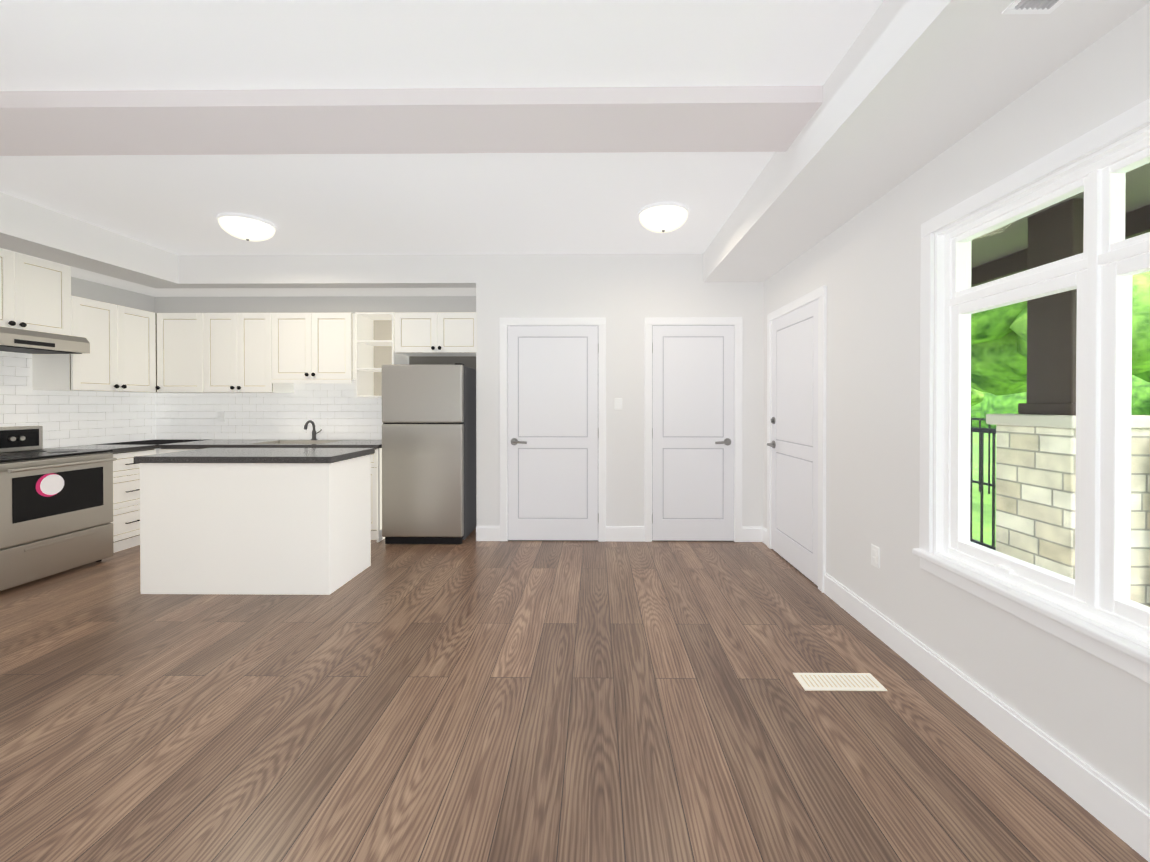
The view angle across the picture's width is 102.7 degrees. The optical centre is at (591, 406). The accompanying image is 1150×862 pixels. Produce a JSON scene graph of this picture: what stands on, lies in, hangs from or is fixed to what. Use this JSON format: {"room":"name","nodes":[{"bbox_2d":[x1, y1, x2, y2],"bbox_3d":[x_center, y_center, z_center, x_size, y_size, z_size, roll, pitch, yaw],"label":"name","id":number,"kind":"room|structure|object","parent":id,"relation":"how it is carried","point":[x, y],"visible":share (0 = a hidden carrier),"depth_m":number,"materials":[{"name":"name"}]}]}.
{"room":"kitchen","nodes":[
{"label":"kitchen","id":0,"kind":"room"},
{"bbox_2d":[0,192,175,308],"bbox_3d":[-4.310,-1.180,3.010,0.740,0.508,2.700,0,0,1],"label":"ceiling soffit","id":1,"kind":"structure","parent":0,"point":[106,262],"depth_m":3.79,"materials":[{"name":"white paint"}]},
{"bbox_2d":[43,278,155,448],"bbox_3d":[-4.758,-0.081,3.291,0.160,2.710,3.240,0,0,1],"label":"wall","id":2,"kind":"structure","parent":0,"point":[79,278],"depth_m":4.40,"materials":[{"name":"white paint"}]},
{"bbox_2d":[0,248,71,335],"bbox_3d":[-4.500,-0.871,3.452,0.348,0.588,0.752,0,0,1],"label":"upper cabinet","id":3,"kind":"object","parent":2,"relation":"attached to","point":[35,293],"depth_m":3.58,"materials":[{"name":"white wood"}]},
{"bbox_2d":[0,327,89,353],"bbox_3d":[-4.421,-0.504,3.454,0.506,0.138,0.748,0,0,1],"label":"range hood","id":4,"kind":"object","parent":3,"relation":"attached to","point":[22,341],"visible":1,"depth_m":3.52,"materials":[{"name":"silver metal"}]},
{"bbox_2d":[0,351,155,447],"bbox_3d":[-4.667,-0.118,3.870,0.009,0.942,2.040,0,0,1],"label":"backsplash","id":5,"kind":"structure","parent":2,"relation":"attached to","point":[67,418],"depth_m":4.12,"materials":[{"name":"tile"}]},
{"bbox_2d":[32,296,155,392],"bbox_3d":[-4.461,-0.536,4.210,0.411,0.790,0.752,0,0,1],"label":"upper cabinet","id":6,"kind":"object","parent":2,"relation":"attached to","point":[132,350],"depth_m":4.10,"materials":[{"name":"white wood"}]},
{"bbox_2d":[156,296,408,453],"bbox_3d":[-2.950,-0.091,4.983,3.740,2.710,0.160,0,0,1],"label":"wall","id":7,"kind":"structure","parent":0,"point":[157,450],"depth_m":4.91,"materials":[{"name":"white paint"}]},
{"bbox_2d":[144,313,215,392],"bbox_3d":[-4.222,-0.539,4.705,0.879,0.790,0.410,0,0,1],"label":"upper cabinet","id":8,"kind":"object","parent":7,"relation":"attached to","point":[181,338],"depth_m":4.57,"materials":[{"name":"white wood"}]},
{"bbox_2d":[208,313,295,392],"bbox_3d":[-3.503,-0.539,4.729,0.807,0.790,0.348,0,0,1],"label":"upper cabinet","id":9,"kind":"object","parent":7,"relation":"attached to","point":[244,348],"depth_m":4.56,"materials":[{"name":"white wood"}]},
{"bbox_2d":[156,381,382,438],"bbox_3d":[-3.306,-0.124,4.901,2.710,0.942,0.009,0,0,1],"label":"backsplash","id":10,"kind":"structure","parent":7,"relation":"attached to","point":[330,410],"depth_m":4.90,"materials":[{"name":"tile"}]},
{"bbox_2d":[218,411,224,421],"bbox_3d":[-3.941,0.105,4.900,0.072,0.116,0.008,0,0,1],"label":"outlet","id":11,"kind":"object","parent":10,"relation":"attached to","point":[221,416],"visible":1,"depth_m":4.90,"materials":[{"name":"white plastic"}]},
{"bbox_2d":[276,312,371,383],"bbox_3d":[-2.765,-0.604,4.721,0.792,0.660,0.348,0,0,1],"label":"upper cabinet","id":12,"kind":"object","parent":7,"relation":"attached to","point":[315,347],"depth_m":4.56,"materials":[{"name":"white wood"}]},
{"bbox_2d":[392,312,475,355],"bbox_3d":[-1.516,-0.734,4.708,0.843,0.400,0.348,0,0,1],"label":"upper cabinet","id":13,"kind":"object","parent":7,"relation":"attached to","point":[415,333],"depth_m":4.54,"materials":[{"name":"white wood"}]},
{"bbox_2d":[0,0,882,254],"bbox_3d":[-1.650,-1.485,1.546,7.090,0.120,7.270,0,0,1],"label":"ceiling","id":14,"kind":"structure","parent":0,"point":[469,203],"depth_m":2.02,"materials":[{"name":"white paint"}]},
{"bbox_2d":[216,213,276,241],"bbox_3d":[-2.674,-1.363,3.582,0.380,0.144,0.380,0,0,1],"label":"ceiling light","id":15,"kind":"object","parent":14,"relation":"attached to","point":[246,227],"visible":1,"depth_m":3.48,"materials":[{"name":"white glass"}]},
{"bbox_2d":[0,85,822,155],"bbox_3d":[-1.458,-1.392,2.269,4.980,0.075,0.400,0,0,1],"label":"ceiling beam","id":16,"kind":"structure","parent":14,"relation":"attached to","point":[449,120],"depth_m":2.17,"materials":[{"name":"white paint"}]},
{"bbox_2d":[638,202,689,232],"bbox_3d":[0.534,-1.362,3.399,0.380,0.144,0.380,0,0,1],"label":"ceiling light","id":17,"kind":"object","parent":14,"relation":"attached to","point":[662,217],"visible":1,"depth_m":3.29,"materials":[{"name":"white glass"}]},
{"bbox_2d":[703,0,1149,281],"bbox_3d":[1.307,-1.288,1.252,0.570,0.270,6.140,0,0,1],"label":"soffit","id":18,"kind":"structure","parent":14,"relation":"attached to","point":[910,87],"depth_m":1.81,"materials":[{"name":"white paint"}]},
{"bbox_2d":[1002,0,1064,13],"bbox_3d":[1.267,-1.147,1.240,0.140,0.008,0.205,0,0,1],"label":"air vent","id":19,"kind":"object","parent":18,"relation":"attached to","point":[1031,6],"visible":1,"depth_m":1.32,"materials":[{"name":"white metal"}]},
{"bbox_2d":[136,253,763,528],"bbox_3d":[-1.518,-0.089,4.693,6.290,2.710,0.710,0,0,1],"label":"wall","id":20,"kind":"structure","parent":0,"point":[625,295],"depth_m":4.34,"materials":[{"name":"white paint"}]},
{"bbox_2d":[500,318,605,541],"bbox_3d":[-0.361,0.216,4.306,0.998,2.104,0.080,0,0,1],"label":"closet door","id":21,"kind":"structure","parent":20,"relation":"in","point":[552,429],"depth_m":4.33,"materials":[{"name":"white wood"}]},
{"bbox_2d":[615,398,621,409],"bbox_3d":[0.257,-0.027,4.334,0.070,0.104,0.009,0,0,1],"label":"switch plate","id":22,"kind":"object","parent":20,"relation":"attached to","point":[618,403],"visible":1,"depth_m":4.33,"materials":[{"name":"white plastic"}]},
{"bbox_2d":[606,526,643,541],"bbox_3d":[0.321,1.198,4.338,0.361,0.140,0.014,0,0,1],"label":"baseboard","id":23,"kind":"structure","parent":20,"relation":"attached to","point":[613,533],"depth_m":4.33,"materials":[{"name":"white wood"}]},
{"bbox_2d":[644,317,741,541],"bbox_3d":[0.959,0.216,4.293,0.912,2.104,0.080,0,0,1],"label":"closet door","id":24,"kind":"structure","parent":20,"relation":"in","point":[693,435],"depth_m":4.32,"materials":[{"name":"white wood"}]},
{"bbox_2d":[0,528,1147,861],"bbox_3d":[-1.650,1.335,1.563,7.090,0.100,7.270,0,0,1],"label":"floor","id":25,"kind":"structure","parent":0,"point":[468,698],"depth_m":1.85,"materials":[{"name":"brown wood"}]},
{"bbox_2d":[0,426,116,590],"bbox_3d":[-4.287,0.716,3.461,0.737,1.115,0.754,0,0,1],"label":"range","id":26,"kind":"object","parent":25,"relation":"on","point":[56,511],"visible":1,"depth_m":3.44,"materials":[{"name":"silver metal"}]},
{"bbox_2d":[110,448,156,552],"bbox_3d":[-4.369,0.830,4.081,0.598,0.880,0.465,0,0,1],"label":"base cabinet","id":27,"kind":"object","parent":25,"relation":"on","point":[126,502],"depth_m":4.04,"materials":[{"name":"white wood"}]},
{"bbox_2d":[42,444,157,451],"bbox_3d":[-4.353,0.370,4.382,0.623,0.035,1.073,0,0,1],"label":"countertop","id":28,"kind":"structure","parent":27,"relation":"on","point":[115,447],"depth_m":4.09,"materials":[{"name":"black stone"}]},
{"bbox_2d":[122,440,381,447],"bbox_3d":[-3.317,0.369,4.596,2.690,0.035,0.623,0,0,1],"label":"countertop","id":29,"kind":"structure","parent":27,"relation":"on","point":[161,443],"depth_m":4.31,"materials":[{"name":"black stone"}]},
{"bbox_2d":[258,440,329,443],"bbox_3d":[-2.914,0.458,4.586,0.660,0.217,0.400,0,0,1],"label":"sink","id":30,"kind":"object","parent":29,"relation":"in","point":[259,441],"depth_m":4.78,"materials":[{"name":"silver metal"}]},
{"bbox_2d":[304,420,321,439],"bbox_3d":[-2.882,0.244,4.769,0.117,0.213,0.188,0,0,1],"label":"faucet","id":31,"kind":"object","parent":29,"relation":"on","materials":[{"name":"black metal"}]},
{"bbox_2d":[159,448,204,453],"bbox_3d":[-3.814,0.827,4.608,0.540,0.880,0.616,0,0,1],"label":"base cabinet","id":32,"kind":"object","parent":25,"relation":"on","point":[163,450],"depth_m":4.32,"materials":[{"name":"white wood"}]},
{"bbox_2d":[140,456,370,594],"bbox_3d":[-2.417,0.826,3.437,1.297,0.895,0.628,0,0,1],"label":"kitchen island","id":33,"kind":"object","parent":25,"relation":"on","point":[273,521],"depth_m":3.12,"materials":[{"name":"white wood"}]},
{"bbox_2d":[133,448,374,463],"bbox_3d":[-2.417,0.356,3.410,1.341,0.045,0.624,0,0,1],"label":"island countertop","id":34,"kind":"structure","parent":33,"relation":"on","point":[207,455],"depth_m":3.17,"materials":[{"name":"black stone"}]},
{"bbox_2d":[370,448,384,541],"bbox_3d":[-2.285,0.827,4.601,0.601,0.880,0.598,0,0,1],"label":"base cabinet","id":35,"kind":"object","parent":25,"relation":"on","point":[376,458],"depth_m":4.30,"materials":[{"name":"white wood"}]},
{"bbox_2d":[382,363,475,543],"bbox_3d":[-1.545,0.433,4.537,0.740,1.667,0.670,0,0,1],"label":"fridge","id":36,"kind":"object","parent":25,"relation":"on","point":[429,454],"visible":1,"depth_m":4.20,"materials":[{"name":"silver metal"}]},
{"bbox_2d":[793,673,886,690],"bbox_3d":[1.151,1.278,2.139,0.370,0.006,0.133,0,0,1],"label":"floor vent","id":37,"kind":"object","parent":25,"relation":"in","point":[838,681],"visible":1,"depth_m":2.13,"materials":[{"name":"white metal"}]},
{"bbox_2d":[763,2,1149,809],"bbox_3d":[1.673,-0.069,1.335,0.160,2.710,6.300,0,0,1],"label":"wall","id":38,"kind":"structure","parent":0,"point":[1091,710],"depth_m":2.23,"materials":[{"name":"white paint"}]},
{"bbox_2d":[767,286,826,592],"bbox_3d":[1.575,0.220,3.659,0.080,2.104,1.025,0,0,1],"label":"entry door","id":39,"kind":"structure","parent":38,"relation":"in","point":[796,433],"depth_m":3.55,"materials":[{"name":"white wood"}]},
{"bbox_2d":[871,544,878,568],"bbox_3d":[1.600,0.842,2.592,0.008,0.116,0.072,0,0,1],"label":"electrical outlet plate","id":40,"kind":"object","parent":38,"relation":"attached to","point":[875,556],"visible":1,"depth_m":2.58,"materials":[{"name":"white plastic"}]},
{"bbox_2d":[824,573,1149,861],"bbox_3d":[1.577,1.220,0.672,0.014,0.140,4.956,0,0,1],"label":"baseboard","id":41,"kind":"structure","parent":38,"relation":"attached to","point":[1120,813],"depth_m":1.70,"materials":[{"name":"white wood"}]},
{"bbox_2d":[912,99,1149,683],"bbox_3d":[1.647,-0.043,1.186,0.206,1.651,2.082,0,0,1],"label":"window","id":42,"kind":"structure","parent":38,"relation":"in","point":[1103,267],"depth_m":1.55,"materials":[{"name":"white wood"}]},
{"label":"outside","id":43,"kind":"structure","parent":0,"visible":0},
{"bbox_2d":[972,432,995,546],"bbox_3d":[41.867,1.637,9.385,76.380,0.200,100.000,0,0,1],"label":"lawn","id":44,"kind":"structure","parent":43,"point":[987,515],"depth_m":7.93,"materials":[{"name":"green plant"}]},
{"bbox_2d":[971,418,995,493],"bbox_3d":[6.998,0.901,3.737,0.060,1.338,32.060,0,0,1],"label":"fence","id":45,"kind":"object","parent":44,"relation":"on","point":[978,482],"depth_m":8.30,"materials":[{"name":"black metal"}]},
{"bbox_2d":[971,271,1149,428],"bbox_3d":[18.930,-2.307,27.949,27.709,9.424,46.558,0,0,1],"label":"trees","id":46,"kind":"object","parent":44,"relation":"on","point":[991,365],"depth_m":7.55,"materials":[{"name":"green plant"}]},
{"bbox_3d":[2.699,1.441,3.784,1.838,0.260,20.000,0,0,1],"label":"porch","id":47,"kind":"object","parent":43,"visible":0},
{"bbox_2d":[970,427,995,550],"bbox_3d":[3.333,0.751,2.773,0.040,1.128,12.000,0,0,1],"label":"railing","id":48,"kind":"object","parent":47,"relation":"on","point":[982,431],"depth_m":3.93,"materials":[{"name":"black metal"}]},
{"bbox_2d":[986,199,1149,606],"bbox_3d":[3.110,0.016,2.981,0.600,2.596,0.600,0,0,1],"label":"pillar","id":49,"kind":"structure","parent":47,"relation":"on","point":[1038,231],"depth_m":2.90,"materials":[{"name":"stone"}]},
{"bbox_2d":[971,163,1149,286],"bbox_3d":[2.764,-1.319,3.767,1.968,0.380,20.000,0,0,1],"label":"porch roof","id":50,"kind":"structure","parent":49,"relation":"on","point":[979,258],"depth_m":3.48,"materials":[{"name":"grey"}]}
]}

